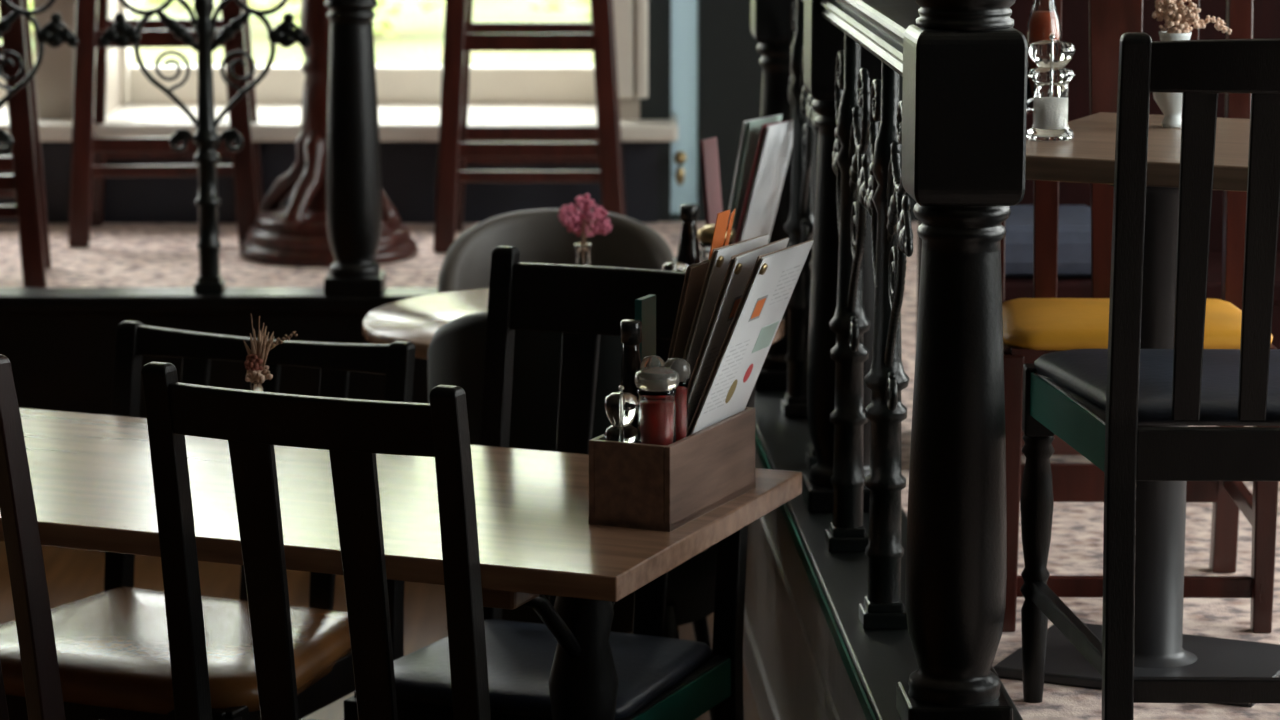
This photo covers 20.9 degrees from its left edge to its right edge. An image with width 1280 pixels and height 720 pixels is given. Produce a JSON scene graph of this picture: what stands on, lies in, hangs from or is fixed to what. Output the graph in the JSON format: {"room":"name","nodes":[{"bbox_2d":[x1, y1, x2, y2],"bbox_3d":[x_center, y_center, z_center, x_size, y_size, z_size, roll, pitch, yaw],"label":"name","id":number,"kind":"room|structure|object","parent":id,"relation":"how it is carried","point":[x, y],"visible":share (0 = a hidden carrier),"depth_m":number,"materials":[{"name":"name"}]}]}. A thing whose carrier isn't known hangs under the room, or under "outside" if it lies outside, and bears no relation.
{"room":"restaurant","nodes":[
{"label":"restaurant","id":0,"kind":"room"},
{"bbox_2d":[0,541,760,719],"bbox_3d":[-1.100,1.119,4.329,8.200,0.100,11.540,0,10,0],"label":"floor","id":1,"kind":"structure","parent":0,"point":[72,575],"depth_m":7.56,"materials":[{"name":"brown wood"}]},
{"bbox_2d":[0,354,65,719],"bbox_3d":[-0.802,0.458,4.778,0.453,1.045,0.430,-9,13,-41],"label":"dining chair","id":2,"kind":"object","parent":1,"relation":"on","point":[33,617],"visible":1,"depth_m":4.47,"materials":[{"name":"brown wood"}]},
{"bbox_2d":[0,321,415,719],"bbox_3d":[-0.736,0.420,5.548,0.596,0.855,0.624,4,11,23],"label":"dining chair","id":3,"kind":"object","parent":1,"relation":"on","point":[112,645],"visible":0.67,"depth_m":5.52,"materials":[{"name":"black wood"}]},
{"bbox_2d":[141,362,490,719],"bbox_3d":[-0.342,0.485,4.699,0.455,1.020,0.492,4,11,23],"label":"dining chair","id":4,"kind":"object","parent":1,"relation":"on","point":[353,431],"visible":1,"depth_m":4.45,"materials":[{"name":"black wood"}]},
{"bbox_2d":[0,408,801,719],"bbox_3d":[-0.682,0.535,5.187,1.700,0.747,0.718,4,11,22],"label":"dining table","id":5,"kind":"object","parent":1,"relation":"on","point":[91,475],"visible":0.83,"depth_m":4.88,"materials":[{"name":"brown wood"}]},
{"bbox_2d":[244,313,297,391],"bbox_3d":[-0.532,0.059,4.991,0.076,0.257,0.044,-4,11,-20],"label":"flower vase","id":6,"kind":"object","parent":5,"relation":"on","point":[257,374],"visible":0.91,"depth_m":4.97,"materials":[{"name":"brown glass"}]},
{"bbox_2d":[589,407,754,531],"bbox_3d":[0.048,0.147,4.893,0.122,0.118,0.315,4,11,23],"label":"condiment caddy","id":7,"kind":"object","parent":5,"relation":"on","point":[664,488],"visible":0.88,"depth_m":4.77,"materials":[{"name":"brown wood"}]},
{"bbox_2d":[604,385,637,442],"bbox_3d":[-0.025,0.124,4.787,0.048,0.180,0.048,0,10,0],"label":"pepper mill","id":8,"kind":"object","parent":7,"relation":"in","point":[621,407],"visible":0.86,"depth_m":4.76,"materials":[{"name":"silver metal"}]},
{"bbox_2d":[620,319,641,442],"bbox_3d":[-0.012,0.075,4.830,0.031,0.262,0.031,0,10,0],"label":"sauce bottle","id":9,"kind":"object","parent":7,"relation":"in","point":[630,329],"visible":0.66,"depth_m":4.81,"materials":[{"name":"brown glass"}]},
{"bbox_2d":[635,294,655,360],"bbox_3d":[0.008,0.052,4.897,0.011,0.284,0.052,4,11,23],"label":"box","id":10,"kind":"object","parent":7,"relation":"in","point":[645,307],"visible":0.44,"depth_m":4.87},
{"bbox_2d":[640,355,664,368],"bbox_3d":[0.017,0.100,4.821,0.035,0.216,0.035,0,10,0],"label":"sauce jar","id":11,"kind":"object","parent":7,"relation":"in","point":[652,360],"visible":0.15,"depth_m":4.79,"materials":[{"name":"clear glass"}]},
{"bbox_2d":[634,366,679,445],"bbox_3d":[0.023,0.112,4.766,0.062,0.210,0.062,0,10,0],"label":"sauce jar","id":12,"kind":"object","parent":7,"relation":"in","point":[656,392],"visible":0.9,"depth_m":4.74,"materials":[{"name":"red glass"}]},
{"bbox_2d":[663,358,690,440],"bbox_3d":[0.051,0.102,4.807,0.039,0.215,0.039,0,10,0],"label":"sauce jar","id":13,"kind":"object","parent":7,"relation":"in","point":[680,365],"visible":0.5,"depth_m":4.79,"materials":[{"name":"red glass"}]},
{"bbox_2d":[667,259,709,359],"bbox_3d":[0.072,0.020,4.914,0.082,0.338,0.195,4,11,23],"label":"menu","id":14,"kind":"object","parent":7,"relation":"in","point":[695,274],"visible":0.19,"depth_m":4.82,"materials":[{"name":"brown leather"}]},
{"bbox_2d":[683,234,769,381],"bbox_3d":[0.095,0.009,4.904,0.112,0.364,0.197,4,11,23],"label":"menu","id":15,"kind":"object","parent":7,"relation":"in","point":[720,259],"visible":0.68,"depth_m":4.81,"materials":[{"name":"white paper"}]},
{"bbox_2d":[688,237,788,428],"bbox_3d":[0.114,0.015,4.891,0.135,0.362,0.198,5,11,25],"label":"menu","id":16,"kind":"object","parent":7,"relation":"in","point":[741,265],"visible":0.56,"depth_m":4.80,"materials":[{"name":"white paper"}]},
{"bbox_2d":[688,240,813,435],"bbox_3d":[0.136,0.015,4.885,0.155,0.359,0.195,4,11,23],"label":"menu","id":17,"kind":"object","parent":7,"relation":"in","point":[774,276],"visible":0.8,"depth_m":4.85,"materials":[{"name":"white paper"}]},
{"bbox_2d":[344,246,755,719],"bbox_3d":[-0.124,0.376,5.322,0.455,1.020,0.552,4,11,23],"label":"dining chair","id":18,"kind":"object","parent":1,"relation":"on","point":[660,677],"visible":0.56,"depth_m":5.42,"materials":[{"name":"black wood"}]},
{"bbox_2d":[438,208,673,293],"bbox_3d":[-0.170,0.117,7.366,0.510,0.827,0.470,0,10,0],"label":"tub chair","id":19,"kind":"object","parent":1,"relation":"on","point":[539,236],"visible":0.27,"depth_m":7.45,"materials":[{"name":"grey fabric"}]},
{"bbox_2d":[428,311,716,719],"bbox_3d":[-0.102,0.306,6.174,0.550,0.867,0.496,1,10,8],"label":"tub chair","id":20,"kind":"object","parent":1,"relation":"on","point":[456,351],"visible":0.17,"depth_m":5.94,"materials":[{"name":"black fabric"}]},
{"bbox_2d":[362,288,784,359],"bbox_3d":[-0.125,0.284,6.649,0.800,0.742,0.800,0,10,0],"label":"round table","id":21,"kind":"object","parent":1,"relation":"on","point":[416,320],"visible":0.18,"depth_m":6.59,"materials":[{"name":"brown wood"}]},
{"bbox_2d":[558,193,612,265],"bbox_3d":[-0.106,-0.212,6.690,0.104,0.220,0.074,0,10,0],"label":"flower vase","id":22,"kind":"object","parent":21,"relation":"on","point":[578,222],"visible":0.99,"depth_m":6.67,"materials":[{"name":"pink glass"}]},
{"bbox_2d":[661,258,687,271],"bbox_3d":[0.064,-0.112,6.316,0.051,0.151,0.051,0,10,0],"label":"salt mill","id":23,"kind":"object","parent":21,"relation":"on","point":[670,266],"visible":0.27,"depth_m":6.29,"materials":[{"name":"silver metal"}]},
{"bbox_2d":[676,204,699,265],"bbox_3d":[0.090,-0.169,6.397,0.048,0.235,0.048,0,10,0],"label":"pepper mill","id":24,"kind":"object","parent":21,"relation":"on","point":[688,253],"visible":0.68,"depth_m":6.37,"materials":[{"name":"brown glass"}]},
{"bbox_2d":[697,224,734,262],"bbox_3d":[0.138,-0.142,6.321,0.071,0.210,0.071,0,10,0],"label":"sauce jar","id":25,"kind":"object","parent":21,"relation":"on","point":[705,233],"visible":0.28,"depth_m":6.29,"materials":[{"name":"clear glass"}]},
{"bbox_3d":[0.166,-0.127,6.577,0.110,0.090,0.240,4,11,24],"label":"condiment caddy","id":26,"kind":"object","parent":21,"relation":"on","visible":0},
{"bbox_2d":[699,137,722,224],"bbox_3d":[0.142,-0.263,6.625,0.035,0.319,0.070,4,11,24],"label":"menu","id":27,"kind":"object","parent":26,"relation":"in","point":[710,170],"visible":0.51,"depth_m":6.60,"materials":[{"name":"pink paper"}]},
{"bbox_2d":[708,208,735,259],"bbox_3d":[0.084,-0.017,4.946,0.095,0.402,0.088,4,11,23],"label":"card","id":28,"kind":"object","parent":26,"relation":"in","point":[722,219],"visible":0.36,"depth_m":4.88,"materials":[{"name":"orange paper"}]},
{"bbox_2d":[727,114,781,242],"bbox_3d":[0.202,-0.278,6.573,0.078,0.367,0.160,4,11,24],"label":"menu","id":29,"kind":"object","parent":26,"relation":"in","point":[751,130],"visible":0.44,"depth_m":6.50,"materials":[{"name":"grey paper"}]},
{"bbox_2d":[734,119,792,243],"bbox_3d":[0.223,-0.272,6.554,0.103,0.362,0.150,4,11,24],"label":"menu","id":30,"kind":"object","parent":26,"relation":"in","point":[775,143],"visible":0.6,"depth_m":6.51,"materials":[{"name":"white paper"}]},
{"bbox_2d":[33,0,917,221],"bbox_3d":[-0.835,-1.564,9.777,8.330,3.300,0.520,0,10,0],"label":"wall","id":31,"kind":"structure","parent":0,"point":[730,69],"depth_m":9.65,"materials":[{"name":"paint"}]},
{"bbox_2d":[0,77,6,103],"bbox_3d":[-2.430,-1.895,9.901,1.560,2.350,0.120,0,10,0],"label":"window","id":32,"kind":"structure","parent":31,"relation":"in","point":[3,93],"depth_m":10.08,"materials":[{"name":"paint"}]},
{"bbox_2d":[0,142,657,222],"bbox_3d":[-2.500,-0.256,9.730,5.100,0.740,0.024,0,10,0],"label":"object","id":33,"kind":"structure","parent":31,"relation":"attached to","point":[408,169],"depth_m":9.68,"materials":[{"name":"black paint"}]},
{"bbox_2d":[0,104,677,141],"bbox_3d":[-2.440,-0.674,9.842,5.090,0.050,0.580,0,10,0],"label":"window sill","id":34,"kind":"structure","parent":31,"relation":"attached to","point":[276,122],"depth_m":9.60,"materials":[{"name":"beige paint"}]},
{"bbox_2d":[118,0,595,104],"bbox_3d":[-0.805,-1.895,9.901,1.450,2.350,0.120,0,10,0],"label":"window","id":35,"kind":"structure","parent":31,"relation":"in","point":[282,84],"depth_m":10.07,"materials":[{"name":"beige paint"}]},
{"bbox_2d":[613,0,647,98],"bbox_3d":[-0.035,-1.811,9.447,0.115,2.200,0.065,0,10,0],"label":"trim window casing","id":36,"kind":"structure","parent":31,"relation":"attached to","point":[623,9],"depth_m":9.58,"materials":[{"name":"beige paint"}]},
{"bbox_2d":[670,0,698,213],"bbox_3d":[0.124,-1.763,9.640,0.112,2.820,0.100,0,10,0],"label":"door","id":37,"kind":"structure","parent":31,"relation":"in","point":[684,27],"depth_m":9.83,"materials":[{"name":"light blue paint"},{"name":"brass"}]},
{"bbox_2d":[673,151,686,184],"bbox_3d":[0.111,-0.535,9.668,0.038,0.098,0.070,0,10,0],"label":"door knob","id":38,"kind":"object","parent":37,"relation":"attached to","point":[680,157],"visible":1,"depth_m":9.64,"materials":[{"name":"gold metal"}]},
{"bbox_2d":[0,222,1279,719],"bbox_3d":[-1.100,0.823,4.277,7.800,0.500,11.140,0,10,0],"label":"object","id":39,"kind":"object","parent":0,"point":[118,254],"depth_m":7.09,"materials":[{"name":"carpet"}]},
{"bbox_2d":[0,0,51,286],"bbox_3d":[-1.720,-0.618,8.542,0.504,0.867,0.462,-1,10,-8],"label":"bar stool","id":40,"kind":"object","parent":39,"relation":"on","point":[26,184],"visible":0.84,"depth_m":8.39,"materials":[{"name":"brown wood"}]},
{"bbox_2d":[68,0,263,247],"bbox_3d":[-1.280,-0.765,9.379,0.504,0.867,0.462,-1,10,-4],"label":"bar stool","id":41,"kind":"object","parent":39,"relation":"on","point":[89,153],"visible":0.86,"depth_m":9.20,"materials":[{"name":"brown wood"}]},
{"bbox_2d":[0,287,437,417],"bbox_3d":[-2.450,0.112,8.172,5.200,0.553,0.140,0,10,0],"label":"platform","id":42,"kind":"object","parent":39,"relation":"attached to","point":[59,343],"depth_m":8.09,"materials":[{"name":"black paint"}]},
{"bbox_2d":[0,0,78,151],"bbox_3d":[-1.541,-0.566,8.053,0.488,0.825,0.066,0,10,0],"label":"baluster","id":43,"kind":"object","parent":42,"relation":"on","point":[52,34],"visible":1,"depth_m":8.02,"materials":[{"name":"black metal"}]},
{"bbox_2d":[36,13,78,47],"bbox_3d":[-1.345,-0.761,8.019,0.098,0.082,0.019,0,10,0],"label":"pendant","id":44,"kind":"object","parent":43,"relation":"attached to","point":[52,34],"depth_m":8.01,"materials":[{"name":"black metal"}]},
{"bbox_2d":[99,0,309,292],"bbox_3d":[-1.005,-0.566,8.053,0.488,0.825,0.066,0,10,0],"label":"baluster","id":45,"kind":"object","parent":42,"relation":"on","point":[206,140],"visible":1,"depth_m":8.03,"materials":[{"name":"black metal"}]},
{"bbox_2d":[99,13,140,47],"bbox_3d":[-1.201,-0.761,8.019,0.098,0.082,0.019,0,10,0],"label":"pendant","id":46,"kind":"object","parent":45,"relation":"attached to","point":[121,33],"depth_m":8.01,"materials":[{"name":"black metal"}]},
{"bbox_2d":[268,13,309,47],"bbox_3d":[-0.810,-0.761,8.019,0.098,0.082,0.019,0,10,0],"label":"pendant","id":47,"kind":"object","parent":45,"relation":"attached to","point":[284,34],"depth_m":8.01,"materials":[{"name":"black metal"}]},
{"bbox_2d":[324,0,385,295],"bbox_3d":[-0.666,-0.709,8.028,0.139,1.115,0.139,0,10,0],"label":"newel post","id":48,"kind":"object","parent":42,"relation":"on","point":[353,163],"visible":1,"depth_m":8.02,"materials":[{"name":"black paint"}]},
{"bbox_2d":[238,0,417,266],"bbox_3d":[-0.814,-0.785,9.000,0.700,1.035,0.700,0,10,0],"label":"pedestal table","id":49,"kind":"object","parent":39,"relation":"on","point":[295,235],"visible":0.65,"depth_m":8.96,"materials":[{"name":"brown wood"}]},
{"bbox_2d":[433,0,625,252],"bbox_3d":[-0.290,-0.744,9.261,0.504,0.867,0.462,0,10,0],"label":"bar stool","id":50,"kind":"object","parent":39,"relation":"on","point":[462,36],"visible":0.91,"depth_m":9.08,"materials":[{"name":"brown wood"}]},
{"bbox_2d":[743,448,865,719],"bbox_3d":[0.486,1.040,2.975,0.170,0.523,8.518,0,10,-3],"label":"platform","id":51,"kind":"object","parent":39,"relation":"attached to","point":[795,695],"visible":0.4,"depth_m":6.01,"materials":[{"name":"beige paint"}]},
{"bbox_2d":[744,517,839,719],"bbox_3d":[0.407,1.055,2.977,0.028,0.292,8.511,0,10,-3],"label":"trim","id":52,"kind":"structure","parent":51,"relation":"attached to","point":[822,689],"depth_m":5.92,"materials":[{"name":"beige paint"}]},
{"bbox_2d":[754,391,1022,719],"bbox_3d":[0.485,0.766,2.937,0.192,0.030,8.539,0,10,-3],"label":"kerb","id":53,"kind":"object","parent":51,"relation":"on","point":[881,659],"depth_m":5.32,"materials":[{"name":"black paint"}]},
{"bbox_2d":[750,0,816,390],"bbox_3d":[0.290,-0.498,6.827,0.139,1.115,0.139,0,10,-3],"label":"newel post","id":54,"kind":"object","parent":53,"relation":"on","point":[769,19],"visible":0.31,"depth_m":6.79,"materials":[{"name":"black paint"}]},
{"bbox_2d":[781,0,813,416],"bbox_3d":[0.305,-0.304,6.556,0.066,0.825,0.488,0,10,-3],"label":"baluster","id":55,"kind":"object","parent":53,"relation":"on","point":[800,223],"visible":0.78,"depth_m":6.55,"materials":[{"name":"black metal"}]},
{"bbox_2d":[788,70,792,104],"bbox_3d":[0.295,-0.532,6.714,0.019,0.082,0.098,0,10,-3],"label":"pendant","id":56,"kind":"object","parent":55,"relation":"attached to","point":[790,98],"depth_m":6.70,"materials":[{"name":"black metal"}]},
{"bbox_2d":[806,94,813,127],"bbox_3d":[0.314,-0.464,6.330,0.019,0.082,0.098,0,10,-3],"label":"pendant","id":57,"kind":"object","parent":55,"relation":"attached to","point":[809,110],"depth_m":6.33,"materials":[{"name":"black metal"}]},
{"bbox_2d":[806,111,818,469],"bbox_3d":[0.329,-0.218,6.069,0.066,0.825,0.488,0,10,-3],"label":"baluster","id":58,"kind":"object","parent":53,"relation":"on","point":[811,459],"visible":0.02,"depth_m":6.13,"materials":[{"name":"black metal"}]},
{"bbox_2d":[812,111,817,131],"bbox_3d":[0.319,-0.446,6.227,0.019,0.082,0.098,0,10,-3],"label":"pendant","id":59,"kind":"object","parent":58,"relation":"attached to","point":[815,126],"depth_m":6.22,"materials":[{"name":"black metal"}]},
{"bbox_2d":[755,432,875,719],"bbox_3d":[0.387,0.766,2.926,0.004,0.021,8.510,0,10,-3],"label":"trim","id":60,"kind":"structure","parent":53,"relation":"attached to","point":[861,696],"depth_m":5.17,"materials":[{"name":"paint"}]},
{"bbox_2d":[801,0,880,512],"bbox_3d":[0.344,-0.306,5.733,0.139,1.115,0.139,0,10,-3],"label":"baluster","id":61,"kind":"object","parent":53,"relation":"on","point":[823,40],"visible":0.43,"depth_m":5.72,"materials":[{"name":"black paint"}]},
{"bbox_2d":[825,33,870,551],"bbox_3d":[0.329,-0.108,5.443,0.066,0.825,0.488,0,10,-3],"label":"baluster","id":62,"kind":"object","parent":53,"relation":"on","point":[847,532],"visible":0.97,"depth_m":5.43,"materials":[{"name":"black metal"}]},
{"bbox_2d":[832,127,839,174],"bbox_3d":[0.320,-0.336,5.601,0.019,0.082,0.098,0,10,-3],"label":"pendant","id":63,"kind":"object","parent":62,"relation":"attached to","point":[835,167],"depth_m":5.58,"materials":[{"name":"black metal"}]},
{"bbox_2d":[857,154,869,208],"bbox_3d":[0.339,-0.269,5.217,0.019,0.082,0.098,0,10,-3],"label":"pendant","id":64,"kind":"object","parent":62,"relation":"attached to","point":[863,160],"depth_m":5.21,"materials":[{"name":"black metal"}]},
{"bbox_2d":[859,61,912,629],"bbox_3d":[0.353,-0.024,4.961,0.066,0.825,0.488,0,10,-3],"label":"baluster","id":65,"kind":"object","parent":53,"relation":"on","point":[887,204],"visible":0.94,"depth_m":4.95,"materials":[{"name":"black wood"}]},
{"bbox_2d":[866,163,875,215],"bbox_3d":[0.343,-0.252,5.119,0.019,0.082,0.098,0,10,-3],"label":"pendant","id":66,"kind":"object","parent":65,"relation":"attached to","point":[870,206],"depth_m":5.10,"materials":[{"name":"black metal"}]},
{"bbox_2d":[896,195,912,256],"bbox_3d":[0.362,-0.184,4.734,0.019,0.082,0.098,0,10,-3],"label":"pendant","id":67,"kind":"object","parent":65,"relation":"attached to","point":[904,231],"depth_m":4.72,"materials":[{"name":"black metal"}]},
{"bbox_2d":[896,0,1027,719],"bbox_3d":[0.408,-0.076,4.423,0.139,1.115,0.139,0,10,-3],"label":"newel post","id":68,"kind":"object","parent":53,"relation":"on","point":[964,93],"visible":1,"depth_m":4.39,"materials":[{"name":"black paint"}]},
{"bbox_2d":[820,0,920,76],"bbox_3d":[0.376,-0.487,5.027,0.125,0.077,1.191,0,10,-3],"label":"handrail","id":69,"kind":"object","parent":68,"relation":"attached to","point":[879,26],"visible":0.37,"depth_m":4.88,"materials":[{"name":"black paint"}]},
{"bbox_2d":[916,0,1279,454],"bbox_3d":[1.120,-0.369,6.438,1.175,1.100,0.430,0,10,0],"label":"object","id":70,"kind":"object","parent":39,"relation":"on","point":[1075,13],"visible":0.02,"depth_m":6.57,"materials":[{"name":"red wood"}]},
{"bbox_2d":[1005,205,1090,276],"bbox_3d":[0.735,-0.222,6.439,0.270,0.095,0.340,0,10,0],"label":"seat pad","id":71,"kind":"object","parent":70,"relation":"on","point":[1074,225],"visible":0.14,"depth_m":6.28,"materials":[{"name":"blue fabric"}]},
{"bbox_2d":[993,112,1279,706],"bbox_3d":[0.859,0.058,5.019,0.620,0.751,0.600,5,11,25],"label":"pub table","id":72,"kind":"object","parent":39,"relation":"on","point":[1161,647],"visible":0.47,"depth_m":4.92,"materials":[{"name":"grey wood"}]},
{"bbox_2d":[1026,0,1061,113],"bbox_3d":[0.617,-0.502,5.309,0.054,0.250,0.054,0,10,0],"label":"sauce bottle","id":73,"kind":"object","parent":72,"relation":"on","point":[1043,20],"visible":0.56,"depth_m":5.29,"materials":[{"name":"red glass"}]},
{"bbox_2d":[1026,34,1075,140],"bbox_3d":[0.587,-0.390,4.962,0.068,0.150,0.068,0,10,0],"label":"salt mill","id":74,"kind":"object","parent":72,"relation":"on","point":[1051,78],"visible":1,"depth_m":4.94,"materials":[{"name":"clear glass"}]},
{"bbox_2d":[1152,0,1231,127],"bbox_3d":[0.806,-0.465,5.104,0.111,0.248,0.069,5,11,24],"label":"flower vase","id":75,"kind":"object","parent":72,"relation":"on","point":[1170,104],"visible":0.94,"depth_m":5.10,"materials":[{"name":"white glazed ceramic"},{"name":"dried flowers"}]},
{"bbox_2d":[1001,0,1279,632],"bbox_3d":[0.743,-0.137,5.319,0.420,1.030,0.443,0,10,1],"label":"dining chair","id":76,"kind":"object","parent":39,"relation":"on","point":[1044,323],"visible":0.48,"depth_m":5.41,"materials":[{"name":"brown wood"}]},
{"bbox_2d":[1020,32,1279,719],"bbox_3d":[0.803,0.041,4.498,0.570,0.965,0.530,0,10,1],"label":"dining chair","id":77,"kind":"object","parent":39,"relation":"on","point":[1096,401],"visible":1,"depth_m":4.31,"materials":[{"name":"black wood"}]},
{"label":"outside","id":78,"kind":"structure","parent":0,"visible":0},
{"bbox_2d":[0,0,593,64],"bbox_3d":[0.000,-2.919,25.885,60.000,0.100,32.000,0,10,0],"label":"window","id":79,"kind":"structure","parent":78,"point":[419,39],"depth_m":18.96,"materials":[{"name":"glass"}]},
{"bbox_2d":[28,0,193,30],"bbox_3d":[-3.098,-2.438,19.493,1.854,1.271,1.338,0,10,0],"label":"bush","id":80,"kind":"object","parent":79,"relation":"on","point":[151,2],"visible":0.13,"depth_m":19.54,"materials":[{"name":"green plant"}]},
{"bbox_2d":[248,0,444,35],"bbox_3d":[-1.573,-2.560,18.886,1.712,1.750,1.219,0,10,0],"label":"bush","id":81,"kind":"object","parent":79,"relation":"on","point":[382,27],"visible":0.3,"depth_m":18.89,"materials":[{"name":"green plant"}]},
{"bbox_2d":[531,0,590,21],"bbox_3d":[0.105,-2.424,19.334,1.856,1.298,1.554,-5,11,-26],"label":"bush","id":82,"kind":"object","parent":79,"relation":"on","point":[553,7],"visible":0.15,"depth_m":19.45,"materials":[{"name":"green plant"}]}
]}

